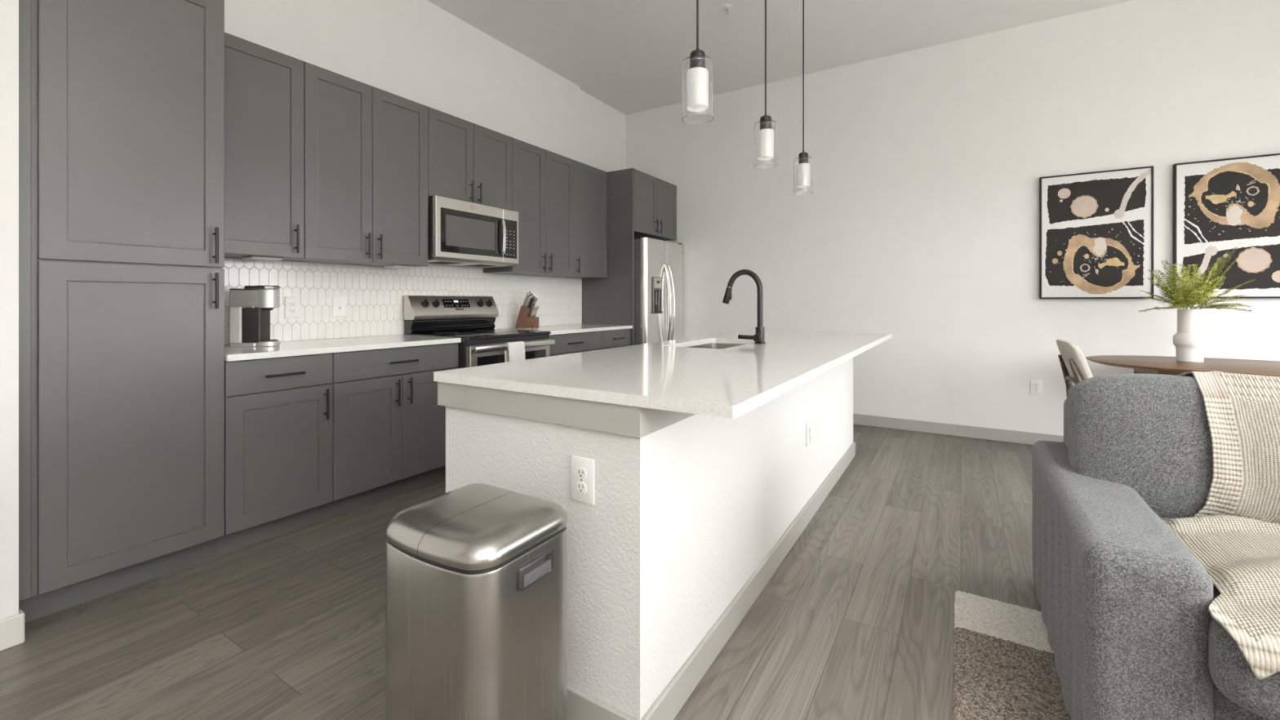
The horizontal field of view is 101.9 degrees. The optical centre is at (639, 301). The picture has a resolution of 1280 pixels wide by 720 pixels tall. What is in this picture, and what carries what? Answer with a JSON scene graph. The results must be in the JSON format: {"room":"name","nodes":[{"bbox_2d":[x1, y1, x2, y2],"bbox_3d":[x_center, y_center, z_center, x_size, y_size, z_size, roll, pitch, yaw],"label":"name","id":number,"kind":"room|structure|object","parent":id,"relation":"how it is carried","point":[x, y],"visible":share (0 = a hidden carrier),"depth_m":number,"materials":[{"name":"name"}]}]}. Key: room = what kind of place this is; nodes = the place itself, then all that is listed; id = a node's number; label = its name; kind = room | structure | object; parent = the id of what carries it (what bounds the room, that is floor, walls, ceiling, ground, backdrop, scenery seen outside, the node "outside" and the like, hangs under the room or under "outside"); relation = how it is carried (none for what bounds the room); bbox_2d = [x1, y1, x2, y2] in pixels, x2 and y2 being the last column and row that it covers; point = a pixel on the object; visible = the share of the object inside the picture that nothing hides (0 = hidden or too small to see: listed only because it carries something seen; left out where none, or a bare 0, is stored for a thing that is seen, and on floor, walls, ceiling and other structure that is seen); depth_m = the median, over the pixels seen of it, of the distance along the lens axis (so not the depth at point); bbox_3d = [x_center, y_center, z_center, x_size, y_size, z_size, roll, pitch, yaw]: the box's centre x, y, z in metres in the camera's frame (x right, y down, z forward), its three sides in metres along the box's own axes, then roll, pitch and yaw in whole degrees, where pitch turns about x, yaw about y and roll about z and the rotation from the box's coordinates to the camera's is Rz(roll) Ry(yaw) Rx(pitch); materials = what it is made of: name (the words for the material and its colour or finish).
{"room":"open-plan kitchen","nodes":[
{"label":"open-plan kitchen","id":0,"kind":"room"},
{"bbox_2d":[0,0,18,619],"bbox_3d":[-3.206,-0.541,0.799,0.906,3.378,2.786,0,0,32],"label":"wall","id":1,"kind":"structure","parent":0,"point":[9,9],"depth_m":1.73,"materials":[{"name":"paint"}]},
{"bbox_2d":[0,608,24,651],"bbox_3d":[-2.824,1.099,0.577,0.050,0.100,2.784,0,0,32],"label":"baseboard","id":2,"kind":"structure","parent":1,"relation":"attached to","point":[12,628],"depth_m":1.73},
{"bbox_2d":[224,0,626,345],"bbox_3d":[-1.491,-0.541,4.210,0.236,3.378,4.993,0,0,32],"label":"wall","id":3,"kind":"structure","parent":0,"point":[419,51],"depth_m":3.94,"materials":[{"name":"paint"}]},
{"bbox_2d":[224,31,304,259],"bbox_3d":[-2.064,-0.770,2.699,0.374,1.070,0.455,0,0,32],"label":"upper cabinet","id":4,"kind":"object","parent":3,"relation":"attached to","point":[264,86],"visible":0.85,"depth_m":2.66,"materials":[{"name":"paint"}]},
{"bbox_2d":[241,255,283,261],"bbox_3d":[-2.027,-0.230,2.788,0.120,0.013,0.150,0,0,32],"label":"light","id":5,"kind":"object","parent":4,"relation":"attached to","point":[256,258],"visible":1,"depth_m":2.75,"materials":[{"name":"white plastic"}]},
{"bbox_2d":[244,257,280,261],"bbox_3d":[-2.027,-0.225,2.788,0.100,0.002,0.130,0,0,32],"label":"diffuser","id":6,"kind":"object","parent":5,"relation":"attached to","point":[256,259],"depth_m":2.77,"materials":[{"name":"white plastic"}]},
{"bbox_2d":[282,61,428,266],"bbox_3d":[-1.742,-0.770,3.220,0.374,1.070,0.769,0,0,32],"label":"upper cabinet","id":7,"kind":"object","parent":3,"relation":"attached to","point":[366,146],"visible":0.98,"depth_m":3.09,"materials":[{"name":"paint"}]},
{"bbox_2d":[383,265,414,268],"bbox_3d":[-1.606,-0.230,3.468,0.120,0.013,0.150,0,0,32],"label":"light","id":8,"kind":"object","parent":7,"relation":"attached to","point":[384,266],"visible":1,"depth_m":3.43,"materials":[{"name":"white plastic"}]},
{"bbox_2d":[387,266,413,268],"bbox_3d":[-1.606,-0.225,3.468,0.100,0.002,0.130,0,0,32],"label":"diffuser","id":9,"kind":"object","parent":8,"relation":"attached to","point":[388,267],"depth_m":3.47,"materials":[{"name":"white plastic"}]},
{"bbox_2d":[222,257,582,345],"bbox_3d":[-1.474,-0.021,4.004,0.008,0.508,3.294,0,0,32],"label":"tile backsplash","id":10,"kind":"structure","parent":3,"relation":"attached to","point":[375,295],"depth_m":3.48,"materials":[{"name":"tile"}]},
{"bbox_2d":[284,296,300,318],"bbox_3d":[-2.046,0.035,3.061,0.010,0.125,0.085,0,0,32],"label":"wall outlet","id":11,"kind":"object","parent":10,"relation":"attached to","point":[292,304],"visible":1,"depth_m":3.06,"materials":[{"name":"white plastic"}]},
{"bbox_2d":[289,302,296,306],"bbox_3d":[-2.044,0.015,3.059,0.004,0.027,0.033,0,0,32],"label":"socket","id":12,"kind":"object","parent":11,"relation":"attached to","point":[291,304],"depth_m":3.06,"materials":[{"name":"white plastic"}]},
{"bbox_2d":[289,308,296,312],"bbox_3d":[-2.044,0.054,3.059,0.004,0.027,0.033,0,0,32],"label":"socket","id":13,"kind":"object","parent":11,"relation":"attached to","point":[291,310],"depth_m":3.06,"materials":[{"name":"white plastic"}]},
{"bbox_2d":[332,296,346,315],"bbox_3d":[-1.904,0.031,3.290,0.012,0.125,0.085,0,0,32],"label":"wall outlet","id":14,"kind":"object","parent":10,"relation":"attached to","point":[339,303],"visible":1,"depth_m":3.29,"materials":[{"name":"white plastic"}]},
{"bbox_2d":[428,106,512,210],"bbox_3d":[-1.338,-1.006,3.873,0.374,0.598,0.765,0,0,32],"label":"upper cabinet","id":15,"kind":"object","parent":3,"relation":"attached to","point":[468,162],"visible":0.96,"depth_m":3.75,"materials":[{"name":"paint"}]},
{"bbox_2d":[428,195,518,267],"bbox_3d":[-1.306,-0.489,3.854,0.449,0.430,0.756,0,0,32],"label":"microwave oven","id":16,"kind":"object","parent":15,"relation":"attached to","point":[461,233],"visible":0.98,"depth_m":3.69,"materials":[{"name":"silver metal"}]},
{"bbox_2d":[483,137,573,276],"bbox_3d":[-0.935,-0.770,4.525,0.374,1.070,0.766,0,0,32],"label":"upper cabinet","id":17,"kind":"object","parent":3,"relation":"attached to","point":[543,180],"visible":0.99,"depth_m":4.41,"materials":[{"name":"paint"}]},
{"bbox_2d":[553,160,607,278],"bbox_3d":[-0.594,-0.770,5.077,0.374,1.070,0.530,0,0,32],"label":"upper cabinet","id":18,"kind":"object","parent":3,"relation":"attached to","point":[590,183],"visible":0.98,"depth_m":4.99,"materials":[{"name":"paint"}]},
{"bbox_2d":[633,168,676,240],"bbox_3d":[-0.095,-0.998,5.637,0.723,0.614,0.895,0,0,32],"label":"upper cabinet","id":19,"kind":"object","parent":3,"relation":"attached to","point":[655,199],"visible":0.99,"depth_m":5.43,"materials":[{"name":"paint"}]},
{"bbox_2d":[0,424,1041,719],"bbox_3d":[0.607,1.199,1.267,6.900,0.100,7.993,0,0,32],"label":"floor","id":20,"kind":"structure","parent":0,"point":[856,620],"depth_m":1.88,"materials":[{"name":"wood"}]},
{"bbox_2d":[18,0,224,622],"bbox_3d":[-2.224,-0.091,2.181,0.647,2.480,0.592,0,0,32],"label":"pantry cabinet","id":21,"kind":"object","parent":20,"relation":"on","point":[122,102],"visible":0.92,"depth_m":1.99,"materials":[{"name":"paint"}]},
{"bbox_2d":[216,353,333,556],"bbox_3d":[-1.946,0.707,2.630,0.647,0.884,0.462,0,0,32],"label":"base cabinet","id":22,"kind":"object","parent":20,"relation":"on","point":[278,411],"visible":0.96,"depth_m":2.47,"materials":[{"name":"paint"}]},
{"bbox_2d":[324,342,457,519],"bbox_3d":[-1.617,0.707,3.162,0.647,0.884,0.784,0,0,32],"label":"base cabinet","id":23,"kind":"object","parent":20,"relation":"on","point":[389,424],"visible":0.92,"depth_m":2.93,"materials":[{"name":"paint"}]},
{"bbox_2d":[224,334,461,361],"bbox_3d":[-1.745,0.248,2.968,0.634,0.030,1.248,0,0,32],"label":"countertop","id":24,"kind":"structure","parent":23,"relation":"on","point":[298,348],"depth_m":2.79,"materials":[{"name":"white stone"}]},
{"bbox_2d":[229,285,281,346],"bbox_3d":[-2.005,0.075,2.722,0.216,0.316,0.110,0,0,-8],"label":"coffee maker","id":25,"kind":"object","parent":24,"relation":"on","point":[249,326],"visible":1,"depth_m":2.67,"materials":[{"name":"silver metal"}]},
{"bbox_2d":[260,339,278,341],"bbox_3d":[-1.960,0.205,2.729,0.093,0.004,0.093,0,0,42],"label":"drip tray","id":26,"kind":"object","parent":25,"relation":"on","point":[260,340],"depth_m":2.72,"materials":[{"name":"grey plastic"}]},
{"bbox_2d":[385,483,568,719],"bbox_3d":[-0.400,0.819,1.212,0.363,0.660,0.367,0,0,32],"label":"trash can","id":27,"kind":"object","parent":20,"relation":"on","point":[476,574],"visible":1,"depth_m":1.11,"materials":[{"name":"metal"}]},
{"bbox_2d":[404,295,555,368],"bbox_3d":[-1.147,0.553,3.787,0.735,1.192,0.774,0,0,32],"label":"range","id":28,"kind":"object","parent":20,"relation":"on","point":[472,319],"visible":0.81,"depth_m":3.74,"materials":[{"name":"silver metal"}]},
{"bbox_2d":[407,328,551,340],"bbox_3d":[-1.155,0.236,3.791,0.648,0.024,0.768,0,0,32],"label":"cooktop","id":29,"kind":"object","parent":28,"relation":"in","point":[464,334],"depth_m":3.68,"materials":[{"name":"black glass"}]},
{"bbox_2d":[504,341,525,362],"bbox_3d":[-0.860,0.463,3.575,0.052,0.371,0.155,0,0,32],"label":"dish towel","id":30,"kind":"object","parent":28,"relation":"hanging from","point":[516,351],"visible":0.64,"depth_m":3.55,"materials":[{"name":"white fabric"}]},
{"bbox_2d":[548,331,600,356],"bbox_3d":[-0.800,0.707,4.484,0.647,0.884,0.777,0,0,32],"label":"base cabinet","id":31,"kind":"object","parent":20,"relation":"on","point":[572,343],"visible":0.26,"depth_m":4.35,"materials":[{"name":"paint"}]},
{"bbox_2d":[502,324,632,335],"bbox_3d":[-0.675,0.248,4.698,0.634,0.030,1.274,0,0,32],"label":"countertop","id":32,"kind":"structure","parent":31,"relation":"on","point":[574,328],"depth_m":4.62,"materials":[{"name":"white stone"}]},
{"bbox_2d":[515,306,538,328],"bbox_3d":[-0.976,0.135,4.487,0.179,0.196,0.100,0,0,17],"label":"knife block","id":33,"kind":"object","parent":32,"relation":"on","point":[524,320],"visible":0.97,"depth_m":4.44,"materials":[{"name":"brown wood"}]},
{"bbox_2d":[522,293,529,306],"bbox_3d":[-0.982,-0.002,4.455,0.079,0.145,0.016,0,0,17],"label":"knife","id":34,"kind":"object","parent":33,"relation":"in","point":[527,294],"visible":1,"depth_m":4.45,"materials":[{"name":"metal"}]},
{"bbox_2d":[525,295,532,307],"bbox_3d":[-0.957,0.015,4.447,0.073,0.131,0.016,0,0,17],"label":"knife","id":35,"kind":"object","parent":33,"relation":"in","point":[530,296],"visible":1,"depth_m":4.44,"materials":[{"name":"metal"}]},
{"bbox_2d":[528,298,534,308],"bbox_3d":[-0.933,0.033,4.438,0.067,0.114,0.019,0,0,17],"label":"knife","id":36,"kind":"object","parent":33,"relation":"in","point":[531,300],"visible":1,"depth_m":4.43,"materials":[{"name":"black plastic"}]},
{"bbox_2d":[530,306,535,316],"bbox_3d":[-0.920,0.101,4.432,0.060,0.126,0.012,0,0,17],"label":"steak knife","id":37,"kind":"object","parent":33,"relation":"in","point":[534,307],"visible":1,"depth_m":4.43,"materials":[{"name":"metal"}]},
{"bbox_2d":[581,168,633,345],"bbox_3d":[-0.335,-0.078,5.247,0.636,2.454,0.018,0,0,32],"label":"panel","id":38,"kind":"object","parent":20,"relation":"on","point":[609,300],"visible":0.4,"depth_m":5.18,"materials":[{"name":"paint"}]},
{"bbox_2d":[600,328,630,349],"bbox_3d":[-0.465,0.707,5.025,0.647,0.884,0.494,0,0,32],"label":"base cabinet","id":39,"kind":"object","parent":20,"relation":"on","point":[611,339],"visible":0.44,"depth_m":4.86,"materials":[{"name":"paint"}]},
{"bbox_2d":[437,357,855,719],"bbox_3d":[0.475,0.704,2.785,0.782,0.888,3.053,0,0,32],"label":"kitchen island","id":40,"kind":"object","parent":20,"relation":"on","point":[691,517],"visible":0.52,"depth_m":1.50,"materials":[{"name":"white paint"}]},
{"bbox_2d":[570,454,594,504],"bbox_3d":[-0.155,0.478,1.391,0.079,0.120,0.010,0,0,32],"label":"wall outlet","id":41,"kind":"object","parent":40,"relation":"attached to","point":[582,468],"visible":1,"depth_m":1.39,"materials":[{"name":"white plastic"}]},
{"bbox_2d":[576,466,586,478],"bbox_3d":[-0.157,0.458,1.388,0.033,0.027,0.004,0,0,32],"label":"socket","id":42,"kind":"object","parent":41,"relation":"attached to","point":[580,471],"depth_m":1.39,"materials":[{"name":"white plastic"}]},
{"bbox_2d":[576,481,586,493],"bbox_3d":[-0.157,0.497,1.388,0.033,0.027,0.004,0,0,32],"label":"socket","id":43,"kind":"object","parent":41,"relation":"attached to","point":[580,486],"depth_m":1.39,"materials":[{"name":"white plastic"}]},
{"bbox_2d":[433,328,891,418],"bbox_3d":[0.572,0.245,2.723,1.040,0.029,3.062,0,0,32],"label":"island countertop","id":44,"kind":"structure","parent":40,"relation":"on","point":[731,382],"depth_m":1.72,"materials":[{"name":"stone"}]},
{"bbox_2d":[686,342,742,348],"bbox_3d":[0.425,0.352,2.888,0.369,0.184,0.704,0,0,32],"label":"sink","id":45,"kind":"object","parent":44,"relation":"in","point":[711,345],"visible":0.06,"depth_m":3.21,"materials":[{"name":"metal"}]},
{"bbox_2d":[722,269,765,343],"bbox_3d":[0.567,0.026,2.875,0.248,0.408,0.092,0,0,32],"label":"kitchen faucet","id":46,"kind":"object","parent":44,"relation":"on","point":[759,336],"visible":1,"depth_m":2.83,"materials":[{"name":"black metal"}]},
{"bbox_2d":[805,421,810,446],"bbox_3d":[0.885,0.694,2.721,0.010,0.120,0.080,0,0,32],"label":"wall outlet","id":47,"kind":"object","parent":40,"relation":"attached to","point":[808,424],"visible":1,"depth_m":2.71,"materials":[{"name":"white plastic"}]},
{"bbox_2d":[633,235,683,345],"bbox_3d":[-0.014,0.253,5.599,0.880,1.792,0.834,0,0,32],"label":"refrigerator","id":48,"kind":"object","parent":20,"relation":"on","point":[658,264],"visible":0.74,"depth_m":5.22,"materials":[{"name":"grey metal"}]},
{"bbox_2d":[951,590,1071,719],"bbox_3d":[1.569,1.141,0.324,2.372,0.014,2.602,0,0,32],"label":"area rug","id":49,"kind":"object","parent":20,"relation":"on","point":[1004,667],"visible":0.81,"depth_m":1.62,"materials":[{"name":"carpet"}]},
{"bbox_2d":[1031,373,1279,719],"bbox_3d":[2.080,0.680,1.134,1.859,0.905,1.230,0,0,32],"label":"sofa","id":50,"kind":"object","parent":49,"relation":"on","point":[1132,633],"visible":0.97,"depth_m":1.30,"materials":[{"name":"fabric"}]},
{"bbox_2d":[1065,373,1213,518],"bbox_3d":[1.876,0.464,1.498,0.992,0.472,0.344,0,0,32],"label":"cushion","id":51,"kind":"object","parent":50,"relation":"on","point":[1147,435],"depth_m":1.57,"materials":[{"name":"fabric"}]},
{"bbox_2d":[1160,517,1279,719],"bbox_3d":[1.715,0.729,1.227,0.742,0.211,1.002,0,0,32],"label":"seat cushion","id":52,"kind":"object","parent":50,"relation":"on","point":[1223,669],"depth_m":1.04,"materials":[{"name":"fabric"}]},
{"bbox_2d":[1163,370,1279,679],"bbox_3d":[1.666,0.464,1.232,0.667,0.508,1.038,0,0,32],"label":"throw blanket","id":53,"kind":"object","parent":50,"relation":"on","point":[1234,536],"visible":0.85,"depth_m":1.40,"materials":[{"name":"beige fabric"}]},
{"bbox_2d":[1056,339,1093,396],"bbox_3d":[2.857,0.697,3.177,0.481,0.906,0.440,0,0,28],"label":"dining chair","id":54,"kind":"object","parent":20,"relation":"on","point":[1073,362],"visible":0.17,"depth_m":3.15,"materials":[{"name":"beige fabric"}]},
{"bbox_2d":[1085,355,1279,376],"bbox_3d":[3.675,0.769,3.148,1.480,0.761,1.010,0,0,32],"label":"dining table","id":55,"kind":"object","parent":20,"relation":"on","point":[1162,365],"visible":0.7,"depth_m":3.20,"materials":[{"name":"brown wood"}]},
{"bbox_2d":[1173,309,1207,362],"bbox_3d":[3.567,0.219,3.369,0.153,0.338,0.153,0,0,32],"label":"ceramic vase","id":56,"kind":"object","parent":55,"relation":"on","point":[1189,341],"visible":1,"depth_m":3.33,"materials":[{"name":"white ceramic"}]},
{"bbox_2d":[1138,247,1254,311],"bbox_3d":[3.567,0.003,3.333,0.539,0.707,0.373,0,0,32],"label":"potted plant","id":57,"kind":"object","parent":56,"relation":"in","point":[1187,298],"visible":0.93,"depth_m":3.31,"materials":[{"name":"green plant"}]},
{"bbox_2d":[426,0,1133,115],"bbox_3d":[0.607,-2.280,1.267,6.900,0.100,7.993,0,0,32],"label":"ceiling","id":58,"kind":"structure","parent":0,"point":[628,55],"depth_m":4.26,"materials":[{"name":"paint"}]},
{"bbox_2d":[681,0,713,124],"bbox_3d":[0.244,-1.500,2.201,0.132,1.458,0.132,0,0,32],"label":"pendant light","id":59,"kind":"object","parent":58,"relation":"hanging from","point":[697,69],"visible":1,"depth_m":2.15,"materials":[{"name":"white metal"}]},
{"bbox_2d":[722,4,732,14],"bbox_3d":[0.661,-2.205,3.935,0.076,0.048,0.076,0,0,32],"label":"sprinkler","id":60,"kind":"object","parent":58,"relation":"attached to","point":[726,7],"visible":1,"depth_m":3.93,"materials":[{"name":"white metal"}]},
{"bbox_2d":[753,0,777,169],"bbox_3d":[0.718,-1.500,2.968,0.132,1.458,0.132,0,0,32],"label":"pendant light","id":61,"kind":"object","parent":58,"relation":"hanging from","point":[765,131],"visible":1,"depth_m":2.92,"materials":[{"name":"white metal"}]},
{"bbox_2d":[793,0,813,195],"bbox_3d":[1.158,-1.498,3.679,0.132,1.463,0.132,0,0,32],"label":"pendant light","id":62,"kind":"object","parent":58,"relation":"hanging from","point":[803,164],"visible":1,"depth_m":3.64,"materials":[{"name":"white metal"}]},
{"bbox_2d":[626,0,1279,435],"bbox_3d":[2.720,-0.541,4.541,6.750,3.378,0.200,0,0,32],"label":"wall","id":63,"kind":"structure","parent":0,"point":[919,223],"depth_m":4.40,"materials":[{"name":"paint"}]},
{"bbox_2d":[853,413,1063,444],"bbox_3d":[2.961,1.099,4.266,5.650,0.099,0.014,0,0,32],"label":"baseboard","id":64,"kind":"structure","parent":63,"relation":"attached to","point":[966,431],"depth_m":4.42,"materials":[{"name":"paint"}]},
{"bbox_2d":[1030,379,1042,395],"bbox_3d":[3.162,0.686,4.144,0.080,0.118,0.010,0,0,32],"label":"wall outlet","id":65,"kind":"object","parent":63,"relation":"attached to","point":[1036,386],"visible":1,"depth_m":4.14,"materials":[{"name":"white plastic"}]},
{"bbox_2d":[1039,165,1153,298],"bbox_3d":[3.451,-0.502,3.948,0.656,0.961,0.039,0,0,32],"label":"framed print","id":66,"kind":"object","parent":63,"relation":"attached to","point":[1096,228],"visible":0.98,"depth_m":3.93,"materials":[{"name":"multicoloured paper"}]},
{"bbox_2d":[1173,153,1279,298],"bbox_3d":[4.101,-0.502,3.546,0.656,0.961,0.039,0,0,32],"label":"framed print","id":67,"kind":"object","parent":63,"relation":"attached to","point":[1220,206],"visible":0.98,"depth_m":3.56,"materials":[{"name":"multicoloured paper"}]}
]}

